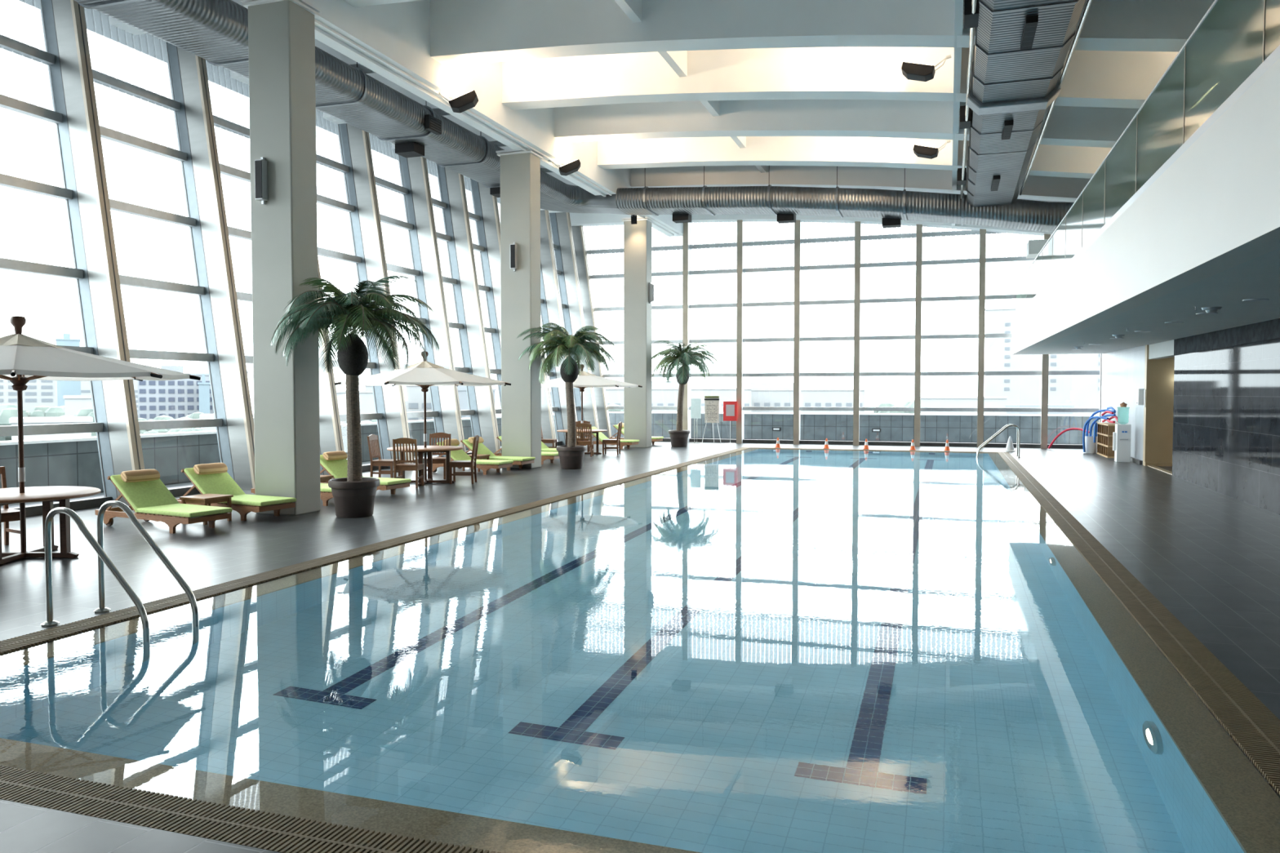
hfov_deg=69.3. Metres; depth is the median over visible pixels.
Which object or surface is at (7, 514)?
dining chair
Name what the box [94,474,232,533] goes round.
sun lounger
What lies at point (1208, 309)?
smoke detector
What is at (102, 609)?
pool handrail
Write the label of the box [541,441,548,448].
cushion
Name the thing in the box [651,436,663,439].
seat cushion
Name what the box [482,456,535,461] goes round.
seat cushion
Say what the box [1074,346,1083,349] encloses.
smoke detector
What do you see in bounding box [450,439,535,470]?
sun lounger
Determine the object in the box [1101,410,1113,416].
noodle
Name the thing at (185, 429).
tree
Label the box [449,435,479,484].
dining chair
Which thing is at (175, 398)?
building
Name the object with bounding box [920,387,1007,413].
building
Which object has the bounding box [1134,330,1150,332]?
recessed light
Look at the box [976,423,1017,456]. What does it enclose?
pool handrail
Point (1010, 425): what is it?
pool handrail
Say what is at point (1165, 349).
trim
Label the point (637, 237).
column
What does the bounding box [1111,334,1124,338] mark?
smoke detector
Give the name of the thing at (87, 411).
tree
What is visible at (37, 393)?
building
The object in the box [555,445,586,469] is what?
pot
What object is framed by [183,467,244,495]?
cushion
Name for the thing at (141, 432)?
tree
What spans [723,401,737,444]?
notice board
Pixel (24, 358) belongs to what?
parasol
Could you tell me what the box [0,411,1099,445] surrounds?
cap
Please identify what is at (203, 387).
building
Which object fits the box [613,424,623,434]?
cushion
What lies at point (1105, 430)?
cubby shelf
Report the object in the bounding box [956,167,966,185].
air vent
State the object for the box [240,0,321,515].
column
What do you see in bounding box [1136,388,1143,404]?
dispenser
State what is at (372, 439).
dining chair
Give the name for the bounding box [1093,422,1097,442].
noodle
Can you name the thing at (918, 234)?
window
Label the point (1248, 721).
grate
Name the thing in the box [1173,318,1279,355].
trim
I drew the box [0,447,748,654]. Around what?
grate
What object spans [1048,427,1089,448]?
noodle
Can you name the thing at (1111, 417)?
noodle
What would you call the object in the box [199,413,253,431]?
building
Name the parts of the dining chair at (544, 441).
seat rail, seat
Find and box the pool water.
[0,448,1279,852]
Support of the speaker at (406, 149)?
attached to the air duct at (215, 31)
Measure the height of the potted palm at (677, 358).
3.696 m
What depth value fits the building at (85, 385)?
429.12 m
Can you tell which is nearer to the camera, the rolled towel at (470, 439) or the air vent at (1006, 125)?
the air vent at (1006, 125)
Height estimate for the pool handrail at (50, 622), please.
1.926 m
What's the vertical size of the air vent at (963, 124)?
0.300 m
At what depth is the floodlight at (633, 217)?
30.72 m
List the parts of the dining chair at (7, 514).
leg, seat, seat rail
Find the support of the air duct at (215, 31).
hanging from the ceiling
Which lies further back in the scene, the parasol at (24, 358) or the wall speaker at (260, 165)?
the wall speaker at (260, 165)
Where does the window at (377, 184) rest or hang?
on the floor
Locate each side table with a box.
[179,493,233,524]
[320,475,333,481]
[462,453,489,471]
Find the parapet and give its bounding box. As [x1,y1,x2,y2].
[0,413,1099,493]
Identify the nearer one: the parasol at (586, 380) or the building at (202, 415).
the parasol at (586, 380)
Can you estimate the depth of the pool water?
5.75 m
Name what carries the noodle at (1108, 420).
on the cubby shelf
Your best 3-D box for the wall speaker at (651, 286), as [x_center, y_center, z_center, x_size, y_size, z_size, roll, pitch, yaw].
[0.388,-4.559,31.563,0.143,0.700,0.140,1,2,18]
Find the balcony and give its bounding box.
[1011,57,1279,355]
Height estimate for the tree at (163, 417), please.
38.110 m
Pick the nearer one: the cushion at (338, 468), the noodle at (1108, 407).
the cushion at (338, 468)
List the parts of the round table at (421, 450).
leg, leg, leg, leg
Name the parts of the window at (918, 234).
pane, pane, pane, pane, pane, pane, pane, pane, pane, pane, sill, pane, pane, pane, pane, pane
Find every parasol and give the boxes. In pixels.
[0,315,200,558]
[333,351,511,480]
[541,364,642,430]
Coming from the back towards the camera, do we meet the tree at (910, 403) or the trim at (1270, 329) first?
the tree at (910, 403)
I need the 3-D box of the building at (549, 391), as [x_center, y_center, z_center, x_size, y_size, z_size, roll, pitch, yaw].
[-21.709,8.645,306.735,22.400,44.526,14.400,0,2,-4]
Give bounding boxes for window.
[0,0,611,516]
[582,219,1099,448]
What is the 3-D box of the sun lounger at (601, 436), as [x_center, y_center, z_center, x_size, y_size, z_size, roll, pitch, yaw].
[-1.078,0.379,31.154,2.040,0.719,0.660,1,2,21]
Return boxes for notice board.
[688,398,702,443]
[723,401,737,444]
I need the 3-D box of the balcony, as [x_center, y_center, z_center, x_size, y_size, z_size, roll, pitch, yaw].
[10.133,-2.134,12.628,7.210,1.418,36.500,1,2,18]
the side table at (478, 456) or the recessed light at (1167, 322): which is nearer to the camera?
the recessed light at (1167, 322)
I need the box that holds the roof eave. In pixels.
[23,0,331,131]
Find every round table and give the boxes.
[0,486,101,564]
[386,445,462,485]
[556,429,607,454]
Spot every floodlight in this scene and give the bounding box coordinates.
[435,89,478,112]
[547,159,580,175]
[631,214,636,224]
[901,54,951,81]
[913,139,951,159]
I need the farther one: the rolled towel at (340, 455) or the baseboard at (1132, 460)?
the baseboard at (1132, 460)
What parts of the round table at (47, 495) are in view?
leg, leg, leg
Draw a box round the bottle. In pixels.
[1117,407,1129,424]
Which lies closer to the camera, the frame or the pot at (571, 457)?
the pot at (571, 457)
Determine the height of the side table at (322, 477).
0.375 m
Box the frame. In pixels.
[1143,389,1145,407]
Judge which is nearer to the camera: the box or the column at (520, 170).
the column at (520, 170)
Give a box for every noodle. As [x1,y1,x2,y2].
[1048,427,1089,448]
[1082,416,1108,452]
[1085,408,1115,436]
[1088,413,1115,436]
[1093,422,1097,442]
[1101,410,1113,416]
[1102,418,1115,422]
[1106,406,1115,412]
[1108,416,1117,422]
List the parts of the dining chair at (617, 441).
leg, seat, seat rail, leg, leg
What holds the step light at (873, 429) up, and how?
attached to the parapet
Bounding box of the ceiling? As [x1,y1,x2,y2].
[109,0,1214,236]
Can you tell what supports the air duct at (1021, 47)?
hanging from the ceiling
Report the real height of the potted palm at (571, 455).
3.543 m
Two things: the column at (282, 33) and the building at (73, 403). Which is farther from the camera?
the building at (73, 403)
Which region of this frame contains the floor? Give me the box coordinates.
[0,439,1279,852]
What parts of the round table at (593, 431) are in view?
leg, leg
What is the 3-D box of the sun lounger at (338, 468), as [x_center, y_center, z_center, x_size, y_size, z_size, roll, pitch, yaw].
[-5.227,0.885,16.978,2.040,0.719,0.660,1,2,24]
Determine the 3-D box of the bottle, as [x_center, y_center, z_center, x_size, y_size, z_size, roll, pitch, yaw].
[13.061,-0.293,25.007,0.300,0.460,0.300,1,2,18]
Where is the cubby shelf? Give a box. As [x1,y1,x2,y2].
[1096,422,1115,457]
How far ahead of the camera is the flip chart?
34.32 m
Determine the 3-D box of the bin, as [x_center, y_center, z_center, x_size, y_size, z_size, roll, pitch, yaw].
[14.049,0.562,28.822,0.380,0.520,0.380,1,2,18]
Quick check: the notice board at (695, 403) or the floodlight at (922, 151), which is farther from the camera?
the notice board at (695, 403)
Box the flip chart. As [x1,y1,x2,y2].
[702,395,720,443]
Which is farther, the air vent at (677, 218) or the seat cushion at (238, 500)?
the air vent at (677, 218)
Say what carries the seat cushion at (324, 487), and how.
on the sun lounger at (326, 491)
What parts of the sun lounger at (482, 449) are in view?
backrest frame, rail, rail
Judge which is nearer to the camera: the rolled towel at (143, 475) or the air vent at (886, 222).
the rolled towel at (143, 475)
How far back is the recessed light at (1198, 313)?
13.07 m
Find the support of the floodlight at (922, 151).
attached to the ceiling
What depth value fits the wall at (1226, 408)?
16.55 m
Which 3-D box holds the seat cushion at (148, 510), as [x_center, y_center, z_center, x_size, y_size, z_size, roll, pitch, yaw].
[-6.192,1.138,12.577,1.120,0.062,0.650,1,2,28]
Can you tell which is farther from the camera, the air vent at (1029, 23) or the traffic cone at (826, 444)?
the traffic cone at (826, 444)
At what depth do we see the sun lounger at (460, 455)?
21.38 m
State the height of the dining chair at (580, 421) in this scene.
0.990 m
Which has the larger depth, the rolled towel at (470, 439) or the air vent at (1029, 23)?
the rolled towel at (470, 439)
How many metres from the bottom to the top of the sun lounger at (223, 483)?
0.719 m
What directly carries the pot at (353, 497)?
on the potted palm at (353, 495)
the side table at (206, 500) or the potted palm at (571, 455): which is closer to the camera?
the side table at (206, 500)
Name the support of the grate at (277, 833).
in the floor
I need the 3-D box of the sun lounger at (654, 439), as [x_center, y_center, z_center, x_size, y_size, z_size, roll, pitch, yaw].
[-0.208,0.297,33.445,2.040,0.719,0.660,1,2,21]
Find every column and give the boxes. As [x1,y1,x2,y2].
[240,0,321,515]
[495,147,542,468]
[621,216,653,448]
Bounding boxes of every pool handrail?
[40,506,150,642]
[93,500,199,626]
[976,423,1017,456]
[977,424,1021,457]
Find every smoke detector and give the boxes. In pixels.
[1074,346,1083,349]
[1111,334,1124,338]
[1200,306,1222,313]
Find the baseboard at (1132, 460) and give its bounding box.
[1130,457,1142,464]
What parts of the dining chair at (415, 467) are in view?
leg, rail, rail, seat rail, seat, leg, leg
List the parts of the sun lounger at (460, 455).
leg, rail, leg, rail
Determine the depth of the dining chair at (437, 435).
20.39 m
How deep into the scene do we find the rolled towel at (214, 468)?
14.12 m
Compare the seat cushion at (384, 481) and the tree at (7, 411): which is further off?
the tree at (7, 411)
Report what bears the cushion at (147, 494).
on the sun lounger at (152, 499)
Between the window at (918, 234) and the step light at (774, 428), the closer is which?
the window at (918, 234)
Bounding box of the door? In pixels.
[1142,344,1174,466]
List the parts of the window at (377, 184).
pane, pane, pane, pane, pane, pane, sill, pane, pane, pane, pane, pane, pane, pane, pane, pane, pane, pane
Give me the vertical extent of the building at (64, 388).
62.903 m
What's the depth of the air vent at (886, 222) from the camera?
26.19 m
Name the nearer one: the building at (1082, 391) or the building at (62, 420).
the building at (62, 420)
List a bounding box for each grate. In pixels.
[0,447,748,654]
[0,765,501,852]
[742,447,1008,453]
[997,452,1279,794]
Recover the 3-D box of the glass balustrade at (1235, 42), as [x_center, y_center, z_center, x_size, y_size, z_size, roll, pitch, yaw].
[6.827,-3.314,13.689,0.120,1.520,36.500,1,2,18]
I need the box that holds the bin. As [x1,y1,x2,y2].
[1084,435,1097,453]
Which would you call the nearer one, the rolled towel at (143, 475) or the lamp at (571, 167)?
the rolled towel at (143, 475)
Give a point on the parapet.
(66, 464)
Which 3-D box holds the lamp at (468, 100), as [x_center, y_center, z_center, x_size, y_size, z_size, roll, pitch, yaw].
[-3.493,-6.441,18.337,0.550,0.358,0.340,0,2,-4]
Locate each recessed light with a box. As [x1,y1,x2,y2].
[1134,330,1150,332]
[1164,321,1183,323]
[1195,312,1217,315]
[1242,298,1269,302]
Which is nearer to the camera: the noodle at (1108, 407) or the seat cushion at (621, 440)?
the noodle at (1108, 407)
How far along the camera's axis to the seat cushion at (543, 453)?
24.04 m
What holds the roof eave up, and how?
attached to the ceiling
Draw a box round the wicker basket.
[1120,402,1127,407]
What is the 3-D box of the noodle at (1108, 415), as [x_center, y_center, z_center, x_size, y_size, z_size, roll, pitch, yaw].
[13.991,0.176,27.976,0.130,1.155,1.734,0,2,4]
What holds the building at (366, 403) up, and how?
on the ground
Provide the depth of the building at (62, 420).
109.88 m
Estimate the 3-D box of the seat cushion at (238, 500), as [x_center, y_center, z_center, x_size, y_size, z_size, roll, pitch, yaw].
[-5.768,1.095,13.784,1.120,0.062,0.650,1,2,28]
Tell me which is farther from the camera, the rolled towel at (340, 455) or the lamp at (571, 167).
the lamp at (571, 167)
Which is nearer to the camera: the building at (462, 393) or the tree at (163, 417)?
the tree at (163, 417)
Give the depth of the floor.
11.31 m
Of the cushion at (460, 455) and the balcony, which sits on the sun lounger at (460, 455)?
the cushion at (460, 455)
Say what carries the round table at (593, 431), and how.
on the floor
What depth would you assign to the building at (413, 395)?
252.57 m
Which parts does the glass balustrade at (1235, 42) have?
glass panel, glass panel, glass panel, glass panel, glass panel, glass panel, glass panel, glass panel, handrail, glass panel, glass panel, glass panel, glass panel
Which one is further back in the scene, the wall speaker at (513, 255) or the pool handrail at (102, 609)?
the wall speaker at (513, 255)
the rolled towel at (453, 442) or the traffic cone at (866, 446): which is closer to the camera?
the rolled towel at (453, 442)
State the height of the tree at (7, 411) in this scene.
39.947 m
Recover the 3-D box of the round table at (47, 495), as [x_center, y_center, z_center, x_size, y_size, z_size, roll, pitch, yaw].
[-6.939,1.112,10.404,1.530,0.735,1.530,0,2,-2]
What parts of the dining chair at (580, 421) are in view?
rail, leg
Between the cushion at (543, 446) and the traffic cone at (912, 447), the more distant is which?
the traffic cone at (912, 447)
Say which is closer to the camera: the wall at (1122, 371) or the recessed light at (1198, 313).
the recessed light at (1198, 313)
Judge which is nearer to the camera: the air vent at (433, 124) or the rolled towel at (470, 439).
the air vent at (433, 124)
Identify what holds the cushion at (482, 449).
on the sun lounger at (482, 449)
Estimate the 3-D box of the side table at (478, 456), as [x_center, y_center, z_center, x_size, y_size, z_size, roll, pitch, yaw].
[-3.939,0.870,22.210,0.500,0.375,0.500,1,2,21]
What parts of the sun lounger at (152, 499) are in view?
leg, rail, backrest frame, rail, leg, rail, leg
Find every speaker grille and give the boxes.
[254,160,262,198]
[510,244,515,267]
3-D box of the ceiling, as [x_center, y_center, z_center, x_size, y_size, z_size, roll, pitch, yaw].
[1.805,-7.028,16.235,25.400,3.512,38.400,1,2,18]
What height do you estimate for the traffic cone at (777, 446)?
0.345 m
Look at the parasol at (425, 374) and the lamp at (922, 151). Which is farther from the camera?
the lamp at (922, 151)
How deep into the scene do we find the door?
23.53 m
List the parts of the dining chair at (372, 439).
leg, rail, leg, seat rail, seat, leg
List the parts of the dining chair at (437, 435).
leg, seat rail, seat, rail, rail, leg, leg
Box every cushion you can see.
[110,474,179,510]
[136,503,232,517]
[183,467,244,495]
[218,493,296,506]
[320,454,363,478]
[320,483,332,492]
[362,476,411,485]
[436,441,471,460]
[462,439,496,457]
[466,459,513,465]
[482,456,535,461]
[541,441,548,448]
[541,448,558,452]
[541,451,558,456]
[587,426,608,440]
[601,439,639,442]
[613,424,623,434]
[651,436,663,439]
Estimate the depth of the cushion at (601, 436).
31.23 m
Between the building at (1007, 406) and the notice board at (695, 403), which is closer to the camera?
the notice board at (695, 403)
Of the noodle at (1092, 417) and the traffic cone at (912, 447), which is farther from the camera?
the traffic cone at (912, 447)
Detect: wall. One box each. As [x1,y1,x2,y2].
[1099,345,1145,460]
[1099,353,1102,422]
[1172,337,1279,515]
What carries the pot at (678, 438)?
attached to the potted palm at (677, 358)
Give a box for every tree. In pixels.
[0,403,65,440]
[59,407,96,436]
[137,417,155,434]
[142,427,205,434]
[153,414,201,431]
[185,411,204,419]
[360,419,377,422]
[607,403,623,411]
[873,400,920,413]
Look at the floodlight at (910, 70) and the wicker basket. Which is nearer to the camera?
the floodlight at (910, 70)
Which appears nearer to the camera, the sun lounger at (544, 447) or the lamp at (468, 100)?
the lamp at (468, 100)
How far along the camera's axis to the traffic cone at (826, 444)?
31.05 m
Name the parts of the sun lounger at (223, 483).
backrest frame, rail, leg, leg, rail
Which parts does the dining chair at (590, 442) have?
leg, rail, rail, seat rail, seat, leg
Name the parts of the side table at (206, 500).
leg, leg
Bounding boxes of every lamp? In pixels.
[448,89,478,112]
[559,159,580,175]
[901,61,935,81]
[913,144,938,159]
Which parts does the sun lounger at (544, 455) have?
rail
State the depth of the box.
29.84 m
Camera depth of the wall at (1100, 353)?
30.85 m
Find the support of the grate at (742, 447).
in the floor
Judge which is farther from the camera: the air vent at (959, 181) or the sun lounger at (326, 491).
the air vent at (959, 181)
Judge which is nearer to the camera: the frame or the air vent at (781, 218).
the frame
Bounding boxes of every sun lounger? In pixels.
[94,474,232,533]
[176,467,296,520]
[250,483,333,506]
[320,454,411,494]
[423,441,513,475]
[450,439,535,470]
[493,435,559,464]
[541,441,558,452]
[584,426,639,449]
[608,424,663,444]
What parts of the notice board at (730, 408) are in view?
frame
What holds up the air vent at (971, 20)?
attached to the air duct at (1021, 47)
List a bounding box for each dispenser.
[1112,407,1131,462]
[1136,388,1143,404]
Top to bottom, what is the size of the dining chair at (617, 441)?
0.990 m
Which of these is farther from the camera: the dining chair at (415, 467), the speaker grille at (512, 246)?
the speaker grille at (512, 246)
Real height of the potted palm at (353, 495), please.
3.624 m
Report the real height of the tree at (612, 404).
39.730 m
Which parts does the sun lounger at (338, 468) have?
backrest frame, rail, leg, rail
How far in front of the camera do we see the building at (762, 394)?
275.71 m
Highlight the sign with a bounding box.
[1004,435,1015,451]
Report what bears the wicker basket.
on the water dispenser at (1122, 435)
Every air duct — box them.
[74,0,1074,232]
[956,0,1092,206]
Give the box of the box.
[1026,239,1048,258]
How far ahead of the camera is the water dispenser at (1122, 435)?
24.89 m
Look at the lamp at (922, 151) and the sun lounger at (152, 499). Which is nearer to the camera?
the sun lounger at (152, 499)
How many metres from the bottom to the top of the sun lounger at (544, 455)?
0.719 m
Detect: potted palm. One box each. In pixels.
[269,275,440,518]
[517,322,617,469]
[651,339,719,447]
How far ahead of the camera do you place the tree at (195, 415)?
187.86 m
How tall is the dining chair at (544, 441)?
0.990 m
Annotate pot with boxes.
[328,477,380,518]
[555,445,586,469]
[668,430,689,447]
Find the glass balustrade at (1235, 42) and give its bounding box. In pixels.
[1013,0,1279,319]
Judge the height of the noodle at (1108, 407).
0.160 m
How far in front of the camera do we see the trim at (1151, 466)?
22.23 m
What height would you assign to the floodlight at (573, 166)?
0.376 m
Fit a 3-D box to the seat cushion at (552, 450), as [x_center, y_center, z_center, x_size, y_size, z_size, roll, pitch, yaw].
[-2.200,0.663,25.871,1.120,0.062,0.650,1,2,21]
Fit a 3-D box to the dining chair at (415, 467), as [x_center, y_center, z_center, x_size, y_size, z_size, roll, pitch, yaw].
[-4.571,0.703,18.280,0.470,0.990,0.544,0,2,2]
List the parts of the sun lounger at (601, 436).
rail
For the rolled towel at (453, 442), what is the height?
0.160 m
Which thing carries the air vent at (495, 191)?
attached to the air duct at (215, 31)
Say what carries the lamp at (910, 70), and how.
attached to the floodlight at (910, 70)
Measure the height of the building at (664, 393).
45.421 m
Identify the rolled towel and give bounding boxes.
[120,469,159,482]
[193,462,227,475]
[322,450,347,460]
[442,439,459,445]
[467,436,484,444]
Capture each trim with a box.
[1147,465,1172,475]
[1148,339,1174,359]
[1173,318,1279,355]
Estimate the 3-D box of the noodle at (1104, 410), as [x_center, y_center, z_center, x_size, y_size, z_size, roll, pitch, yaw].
[14.003,0.109,28.166,0.112,1.277,1.405,0,2,-5]
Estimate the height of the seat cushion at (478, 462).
0.062 m
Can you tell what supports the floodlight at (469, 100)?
attached to the ceiling
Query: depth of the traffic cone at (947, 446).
29.98 m
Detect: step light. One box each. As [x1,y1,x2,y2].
[772,426,781,431]
[871,428,880,431]
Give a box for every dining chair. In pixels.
[0,466,26,545]
[367,434,400,478]
[392,437,424,488]
[423,432,451,479]
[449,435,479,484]
[541,426,556,448]
[575,420,590,452]
[575,422,593,457]
[602,422,622,454]
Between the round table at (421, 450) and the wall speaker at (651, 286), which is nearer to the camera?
the round table at (421, 450)
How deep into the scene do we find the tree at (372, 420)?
147.04 m
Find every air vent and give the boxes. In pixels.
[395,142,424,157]
[424,114,441,134]
[489,186,500,197]
[672,213,691,222]
[777,213,795,223]
[882,217,901,227]
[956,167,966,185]
[959,105,971,128]
[962,0,979,28]
[991,175,1000,191]
[1001,120,1013,139]
[1020,14,1038,49]
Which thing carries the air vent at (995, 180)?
attached to the air duct at (1021, 47)
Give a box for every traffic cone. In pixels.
[775,437,780,448]
[822,438,829,448]
[863,439,869,449]
[909,440,915,450]
[943,440,950,450]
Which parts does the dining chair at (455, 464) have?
leg, leg, seat, seat rail, leg, leg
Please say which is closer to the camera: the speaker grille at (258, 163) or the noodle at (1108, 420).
the speaker grille at (258, 163)
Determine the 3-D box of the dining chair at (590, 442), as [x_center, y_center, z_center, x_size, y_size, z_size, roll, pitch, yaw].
[-1.627,0.384,27.201,0.470,0.990,0.544,0,2,4]
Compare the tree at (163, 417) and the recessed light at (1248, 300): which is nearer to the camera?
the recessed light at (1248, 300)
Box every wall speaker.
[254,156,267,204]
[510,242,517,271]
[648,282,653,303]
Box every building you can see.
[0,379,55,412]
[8,416,93,440]
[54,379,137,414]
[55,333,80,406]
[62,395,93,415]
[137,365,213,420]
[197,374,209,413]
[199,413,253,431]
[334,382,375,423]
[364,385,433,420]
[457,385,496,417]
[549,391,554,413]
[604,381,751,412]
[750,382,865,413]
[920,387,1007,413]
[984,307,1100,414]
[1005,404,1074,414]
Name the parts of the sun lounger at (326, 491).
rail, leg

